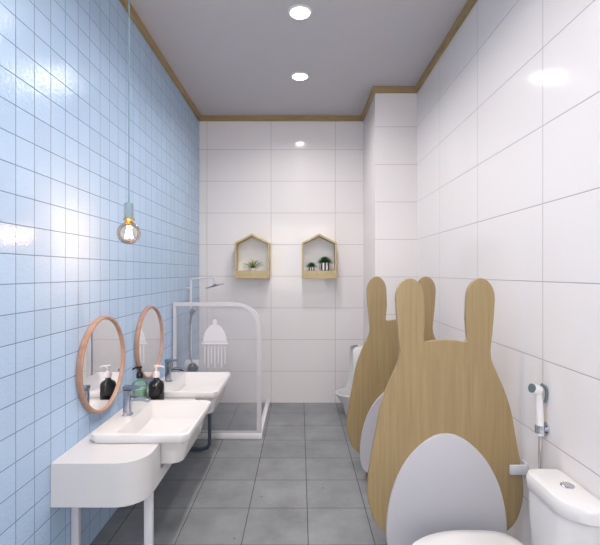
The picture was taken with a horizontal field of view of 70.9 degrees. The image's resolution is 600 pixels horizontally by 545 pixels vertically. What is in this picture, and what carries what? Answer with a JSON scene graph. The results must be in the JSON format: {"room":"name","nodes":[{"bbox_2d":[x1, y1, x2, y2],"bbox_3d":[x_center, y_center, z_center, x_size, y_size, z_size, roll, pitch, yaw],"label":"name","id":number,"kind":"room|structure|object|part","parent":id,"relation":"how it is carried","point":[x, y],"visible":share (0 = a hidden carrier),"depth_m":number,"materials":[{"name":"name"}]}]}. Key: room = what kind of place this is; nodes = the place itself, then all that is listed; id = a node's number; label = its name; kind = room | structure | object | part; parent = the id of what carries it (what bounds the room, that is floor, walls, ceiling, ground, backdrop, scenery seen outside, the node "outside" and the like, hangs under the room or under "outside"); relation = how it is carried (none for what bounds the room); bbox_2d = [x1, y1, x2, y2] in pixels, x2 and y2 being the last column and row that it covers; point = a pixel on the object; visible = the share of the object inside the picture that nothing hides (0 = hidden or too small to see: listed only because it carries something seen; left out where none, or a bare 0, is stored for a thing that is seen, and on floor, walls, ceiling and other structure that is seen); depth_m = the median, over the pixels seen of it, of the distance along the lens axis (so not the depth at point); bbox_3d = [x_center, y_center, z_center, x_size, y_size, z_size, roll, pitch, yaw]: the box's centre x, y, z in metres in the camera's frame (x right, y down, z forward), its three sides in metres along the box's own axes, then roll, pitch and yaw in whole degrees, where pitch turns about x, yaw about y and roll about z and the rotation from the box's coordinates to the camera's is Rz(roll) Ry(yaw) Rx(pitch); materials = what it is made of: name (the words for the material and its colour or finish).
{"room":"public restroom","nodes":[
{"label":"public restroom","id":0,"kind":"room"},
{"bbox_2d":[0,0,198,544],"bbox_3d":[-0.990,-0.120,1.218,0.100,2.680,5.435,0,0,0],"label":"wall","id":1,"kind":"structure","parent":0,"point":[65,266],"depth_m":1.72,"materials":[{"name":"blue tile"}]},
{"bbox_2d":[76,316,124,413],"bbox_3d":[-0.926,0.430,1.985,0.022,0.446,0.446,0,0,0],"label":"wall mirror","id":2,"kind":"object","parent":1,"relation":"attached to","point":[100,367],"visible":1,"depth_m":1.95,"materials":[{"name":"brown wood"}]},
{"bbox_2d":[135,306,163,378],"bbox_3d":[-0.926,0.430,2.607,0.022,0.446,0.446,0,0,0],"label":"wall mirror","id":3,"kind":"object","parent":1,"relation":"attached to","point":[149,336],"visible":0.87,"depth_m":2.59,"materials":[{"name":"brown wood"}]},
{"bbox_2d":[119,0,200,120],"bbox_3d":[-0.929,-1.436,1.218,0.022,0.048,5.435,0,0,0],"label":"trim","id":4,"kind":"structure","parent":1,"relation":"attached to","point":[134,16],"depth_m":2.73,"materials":[{"name":"brown wood"}]},
{"bbox_2d":[185,277,223,371],"bbox_3d":[-0.784,0.429,3.461,0.316,0.791,0.156,0,0,-6],"label":"shower","id":5,"kind":"object","parent":1,"relation":"attached to","point":[191,365],"visible":0.98,"depth_m":3.43,"materials":[{"name":"white metal"}]},
{"bbox_3d":[-0.874,0.780,3.442,0.088,0.088,0.036,0,0,0],"label":"mixer knob","id":6,"kind":"part","parent":5,"relation":"part of","materials":[{"name":"grey metal"}]},
{"bbox_3d":[-0.801,0.064,3.470,0.213,0.062,0.016,0,0,0],"label":"shower arm","id":7,"kind":"part","parent":5,"relation":"part of","materials":[{"name":"white metal"}]},
{"bbox_2d":[90,403,386,544],"bbox_3d":[-0.009,1.270,1.218,2.062,0.100,5.635,0,0,0],"label":"floor","id":8,"kind":"structure","parent":0,"point":[304,482],"depth_m":2.36,"materials":[{"name":"tile"}]},
{"bbox_2d":[51,378,210,544],"bbox_3d":[-0.764,0.969,2.312,0.349,0.502,1.457,0,0,0],"label":"countertop","id":9,"kind":"structure","parent":8,"relation":"on","point":[90,474],"depth_m":1.61,"materials":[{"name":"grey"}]},
{"bbox_3d":[-0.772,1.052,1.735,0.332,0.336,0.024,0,0,0],"label":"leg frame","id":10,"kind":"part","parent":9,"relation":"part of","materials":[{"name":"white metal"}]},
{"bbox_2d":[132,366,146,396],"bbox_3d":[-0.887,0.617,2.330,0.080,0.198,0.080,0,0,0],"label":"lotion bottle","id":11,"kind":"object","parent":9,"relation":"on","point":[142,391],"visible":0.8,"depth_m":2.32,"materials":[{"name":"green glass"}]},
{"bbox_2d":[91,400,210,463],"bbox_3d":[-0.679,0.755,2.006,0.422,0.153,0.488,0,0,0],"label":"washbasin","id":12,"kind":"object","parent":9,"relation":"in","point":[174,424],"visible":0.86,"depth_m":2.00,"materials":[{"name":"white ceramic"}]},
{"bbox_2d":[122,385,150,415],"bbox_3d":[-0.780,0.610,2.010,0.127,0.139,0.044,0,0,0],"label":"faucet","id":13,"kind":"object","parent":12,"relation":"on","point":[128,398],"visible":1,"depth_m":1.99,"materials":[{"name":"silver metal"}]},
{"bbox_3d":[-0.803,0.549,2.010,0.078,0.018,0.035,0,0,0],"label":"lever","id":14,"kind":"part","parent":13,"relation":"part of","materials":[{"name":"silver metal"}]},
{"bbox_3d":[-0.761,0.605,2.010,0.089,0.025,0.028,0,0,0],"label":"spout","id":15,"kind":"part","parent":13,"relation":"part of","materials":[{"name":"silver metal"}]},
{"bbox_2d":[148,365,164,399],"bbox_3d":[-0.790,0.613,2.322,0.087,0.207,0.084,0,0,0],"label":"soap bottle","id":16,"kind":"object","parent":9,"relation":"on","point":[156,386],"visible":0.91,"depth_m":2.29,"materials":[{"name":"black plastic"}]},
{"bbox_2d":[147,372,230,413],"bbox_3d":[-0.679,0.755,2.640,0.422,0.153,0.488,0,0,0],"label":"washbasin","id":17,"kind":"object","parent":9,"relation":"in","point":[210,386],"visible":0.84,"depth_m":2.75,"materials":[{"name":"white ceramic"}]},
{"bbox_2d":[164,359,185,381],"bbox_3d":[-0.780,0.610,2.630,0.127,0.139,0.044,0,0,0],"label":"faucet","id":18,"kind":"object","parent":17,"relation":"on","point":[168,362],"visible":1,"depth_m":2.62,"materials":[{"name":"silver metal"}]},
{"bbox_3d":[-0.803,0.549,2.630,0.078,0.018,0.035,0,0,0],"label":"lever","id":19,"kind":"part","parent":18,"relation":"part of","materials":[{"name":"silver metal"}]},
{"bbox_3d":[-0.761,0.605,2.630,0.089,0.025,0.028,0,0,0],"label":"spout","id":20,"kind":"part","parent":18,"relation":"part of","materials":[{"name":"silver metal"}]},
{"bbox_3d":[-0.761,1.052,2.880,0.312,0.335,0.025,0,0,0],"label":"leg frame","id":21,"kind":"part","parent":9,"relation":"part of","materials":[{"name":"grey metal"}]},
{"bbox_2d":[197,399,269,438],"bbox_3d":[-0.610,1.200,3.507,0.659,0.040,0.854,0,0,0],"label":"kerb","id":22,"kind":"object","parent":8,"relation":"on","point":[266,407],"visible":0.7,"depth_m":3.08,"materials":[{"name":"white"}]},
{"bbox_2d":[173,302,261,432],"bbox_3d":[-0.608,0.700,3.100,0.648,0.959,0.025,0,0,0],"label":"screen","id":23,"kind":"object","parent":22,"relation":"on","point":[214,334],"visible":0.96,"depth_m":3.09,"materials":[{"name":"grey"}]},
{"bbox_2d":[335,345,362,414],"bbox_3d":[0.445,0.890,3.600,0.296,0.659,0.310,0,0,0],"label":"urinal","id":24,"kind":"object","parent":8,"relation":"on","point":[343,394],"visible":0.38,"depth_m":3.61,"materials":[{"name":"white ceramic"}]},
{"bbox_2d":[335,388,350,414],"bbox_3d":[0.444,1.121,3.600,0.294,0.198,0.310,0,0,0],"label":"bowl","id":25,"kind":"object","parent":24,"relation":"on","point":[343,394],"depth_m":3.56,"materials":[{"name":"white ceramic"}]},
{"bbox_2d":[347,276,435,478],"bbox_3d":[0.597,0.622,2.472,0.648,1.197,0.066,0,0,0],"label":"divider","id":26,"kind":"object","parent":8,"relation":"on","point":[377,360],"visible":0.4,"depth_m":2.46,"materials":[{"name":"brown wood"}]},
{"bbox_3d":[0.591,0.916,2.447,0.484,0.528,0.016,0,0,0],"label":"panel","id":27,"kind":"part","parent":26,"relation":"part of","materials":[{"name":"grey"}]},
{"bbox_2d":[367,278,527,544],"bbox_3d":[0.597,0.622,1.727,0.648,1.197,0.066,0,0,0],"label":"divider","id":28,"kind":"object","parent":8,"relation":"on","point":[444,456],"visible":0.88,"depth_m":1.71,"materials":[{"name":"brown wood"}]},
{"bbox_3d":[0.591,0.916,1.702,0.484,0.528,0.016,0,0,0],"label":"panel","id":29,"kind":"part","parent":28,"relation":"part of","materials":[{"name":"grey"}]},
{"bbox_2d":[412,469,599,544],"bbox_3d":[0.630,0.954,1.338,0.575,0.533,0.320,0,0,0],"label":"toilet","id":30,"kind":"object","parent":8,"relation":"on","point":[562,511],"visible":1,"depth_m":1.35,"materials":[{"name":"white ceramic"}]},
{"bbox_3d":[0.549,0.913,1.335,0.412,0.024,0.314,0,0,0],"label":"seat lid","id":31,"kind":"part","parent":30,"relation":"part of","materials":[{"name":"white plastic"}]},
{"bbox_3d":[0.852,0.717,1.357,0.132,0.050,0.281,0,0,0],"label":"tank lid","id":32,"kind":"part","parent":30,"relation":"part of","materials":[{"name":"white ceramic"}]},
{"bbox_3d":[0.854,0.846,1.357,0.122,0.208,0.265,0,0,0],"label":"tank","id":33,"kind":"part","parent":30,"relation":"part of","materials":[{"name":"white ceramic"}]},
{"bbox_2d":[199,121,362,402],"bbox_3d":[-0.009,-0.120,3.985,2.062,2.680,0.100,0,0,0],"label":"wall","id":34,"kind":"structure","parent":0,"point":[285,184],"depth_m":3.94,"materials":[{"name":"white tile"}]},
{"bbox_2d":[235,234,269,278],"bbox_3d":[-0.434,-0.148,3.867,0.314,0.407,0.134,0,0,0],"label":"shelf","id":35,"kind":"object","parent":34,"relation":"attached to","point":[251,246],"visible":1,"depth_m":3.93,"materials":[{"name":"brown wood"}]},
{"bbox_2d":[243,259,260,270],"bbox_3d":[-0.425,-0.067,3.870,0.208,0.102,0.119,0,0,0],"label":"potted plant","id":36,"kind":"object","parent":35,"relation":"in","point":[252,267],"visible":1,"depth_m":3.85,"materials":[{"name":"green plant"}]},
{"bbox_3d":[-0.434,-0.146,3.929,0.282,0.371,0.007,0,0,0],"label":"panel","id":37,"kind":"part","parent":35,"relation":"part of","materials":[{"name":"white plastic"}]},
{"bbox_2d":[201,116,363,120],"bbox_3d":[-0.163,-1.436,3.924,1.510,0.048,0.022,0,0,0],"label":"trim","id":38,"kind":"structure","parent":34,"relation":"attached to","point":[203,118],"depth_m":3.91,"materials":[{"name":"brown wood"}]},
{"bbox_2d":[302,234,336,278],"bbox_3d":[0.175,-0.148,3.867,0.314,0.407,0.134,0,0,0],"label":"shelf","id":39,"kind":"object","parent":34,"relation":"attached to","point":[318,246],"visible":1,"depth_m":3.93,"materials":[{"name":"brown wood"}]},
{"bbox_2d":[305,262,315,270],"bbox_3d":[0.106,-0.058,3.869,0.111,0.083,0.114,0,0,-32],"label":"potted succulent","id":40,"kind":"object","parent":39,"relation":"on","point":[311,267],"visible":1,"depth_m":3.85,"materials":[{"name":"green plant"}]},
{"bbox_3d":[0.175,-0.146,3.929,0.282,0.371,0.007,0,0,0],"label":"panel","id":41,"kind":"part","parent":39,"relation":"part of","materials":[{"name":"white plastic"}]},
{"bbox_2d":[318,257,333,270],"bbox_3d":[0.229,-0.083,3.866,0.165,0.134,0.133,0,0,0],"label":"potted succulent","id":42,"kind":"object","parent":39,"relation":"in","point":[324,262],"visible":1,"depth_m":3.83,"materials":[{"name":"green plant"}]},
{"bbox_2d":[320,263,329,270],"bbox_3d":[0.228,-0.053,3.866,0.098,0.074,0.098,0,0,0],"label":"pot","id":43,"kind":"object","parent":42,"relation":"on","point":[323,266],"depth_m":3.83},
{"bbox_2d":[361,90,374,119],"bbox_3d":[0.581,-1.436,3.616,0.022,0.048,0.593,0,0,0],"label":"trim","id":44,"kind":"structure","parent":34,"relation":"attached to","point":[371,95],"depth_m":3.58,"materials":[{"name":"brown wood"}]},
{"bbox_2d":[130,0,467,115],"bbox_3d":[-0.009,-1.510,1.218,2.062,0.100,5.635,0,0,0],"label":"ceiling","id":45,"kind":"structure","parent":0,"point":[230,57],"depth_m":2.74,"materials":[{"name":"grey paint"}]},
{"bbox_2d":[117,0,140,243],"bbox_3d":[-0.707,-0.788,1.740,0.093,1.344,0.093,0,0,0],"label":"pendant bulb","id":46,"kind":"object","parent":45,"relation":"hanging from","point":[128,218],"visible":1,"depth_m":1.74,"materials":[{"name":"blue"}]},
{"bbox_2d":[124,202,133,218],"bbox_3d":[-0.707,-0.255,1.740,0.039,0.067,0.039,0,0,0],"label":"socket","id":47,"kind":"object","parent":46,"relation":"attached to","point":[128,207],"depth_m":1.72,"materials":[{"name":"blue"}]},
{"bbox_3d":[-0.707,-0.862,1.740,0.005,1.157,0.005,0,0,22],"label":"cord","id":48,"kind":"part","parent":46,"relation":"part of","materials":[{"name":"blue plastic"}]},
{"bbox_3d":[-0.707,-0.166,1.740,0.093,0.098,0.093,0,0,0],"label":"bulb globe","id":49,"kind":"part","parent":46,"relation":"part of","materials":[{"name":"clear glass"}]},
{"bbox_2d":[288,4,311,19],"bbox_3d":[0.000,-1.456,2.360,0.136,0.008,0.136,0,0,0],"label":"recessed light","id":50,"kind":"object","parent":45,"relation":"in","point":[298,12],"visible":1,"depth_m":2.35,"materials":[{"name":"white plastic"}]},
{"bbox_2d":[291,7,308,17],"bbox_3d":[0.000,-1.458,2.360,0.104,0.002,0.104,0,0,0],"label":"diffuser","id":51,"kind":"object","parent":50,"relation":"attached to","point":[296,12],"depth_m":2.36,"materials":[{"name":"white plastic"}]},
{"bbox_2d":[291,72,308,80],"bbox_3d":[0.000,-1.456,3.128,0.136,0.008,0.136,0,0,0],"label":"recessed light","id":52,"kind":"object","parent":45,"relation":"in","point":[299,76],"visible":1,"depth_m":3.12,"materials":[{"name":"white plastic"}]},
{"bbox_2d":[293,74,306,79],"bbox_3d":[0.000,-1.458,3.128,0.104,0.002,0.104,0,0,0],"label":"diffuser","id":53,"kind":"object","parent":52,"relation":"attached to","point":[295,76],"depth_m":3.13,"materials":[{"name":"white plastic"}]},
{"bbox_2d":[363,93,416,344],"bbox_3d":[0.757,-0.120,3.627,0.330,2.680,0.615,0,0,0],"label":"wall column","id":54,"kind":"structure","parent":0,"point":[390,120],"depth_m":3.32,"materials":[{"name":"white tile"}]},
{"bbox_2d":[417,0,599,544],"bbox_3d":[0.972,-0.120,1.218,0.100,2.680,5.435,0,0,0],"label":"wall","id":55,"kind":"structure","parent":0,"point":[508,114],"depth_m":1.71,"materials":[{"name":"white tile"}]},
{"bbox_2d":[372,86,416,92],"bbox_3d":[0.746,-1.436,3.309,0.352,0.048,0.022,0,0,0],"label":"trim","id":56,"kind":"structure","parent":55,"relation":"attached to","point":[375,89],"depth_m":3.30,"materials":[{"name":"brown wood"}]},
{"bbox_2d":[415,0,476,91],"bbox_3d":[0.911,-1.436,0.899,0.022,0.048,4.798,0,0,0],"label":"trim","id":57,"kind":"structure","parent":55,"relation":"attached to","point":[469,5],"depth_m":2.59,"materials":[{"name":"brown wood"}]},
{"bbox_2d":[528,383,549,468],"bbox_3d":[0.891,0.708,1.581,0.066,0.591,0.059,0,0,0],"label":"bidet sprayer","id":58,"kind":"object","parent":55,"relation":"attached to","point":[542,428],"visible":0.82,"depth_m":1.56,"materials":[{"name":"white plastic"}]},
{"bbox_3d":[0.892,0.520,1.575,0.038,0.177,0.027,0,0,0],"label":"handle","id":59,"kind":"part","parent":58,"relation":"part of","materials":[{"name":"white plastic"}]}
]}

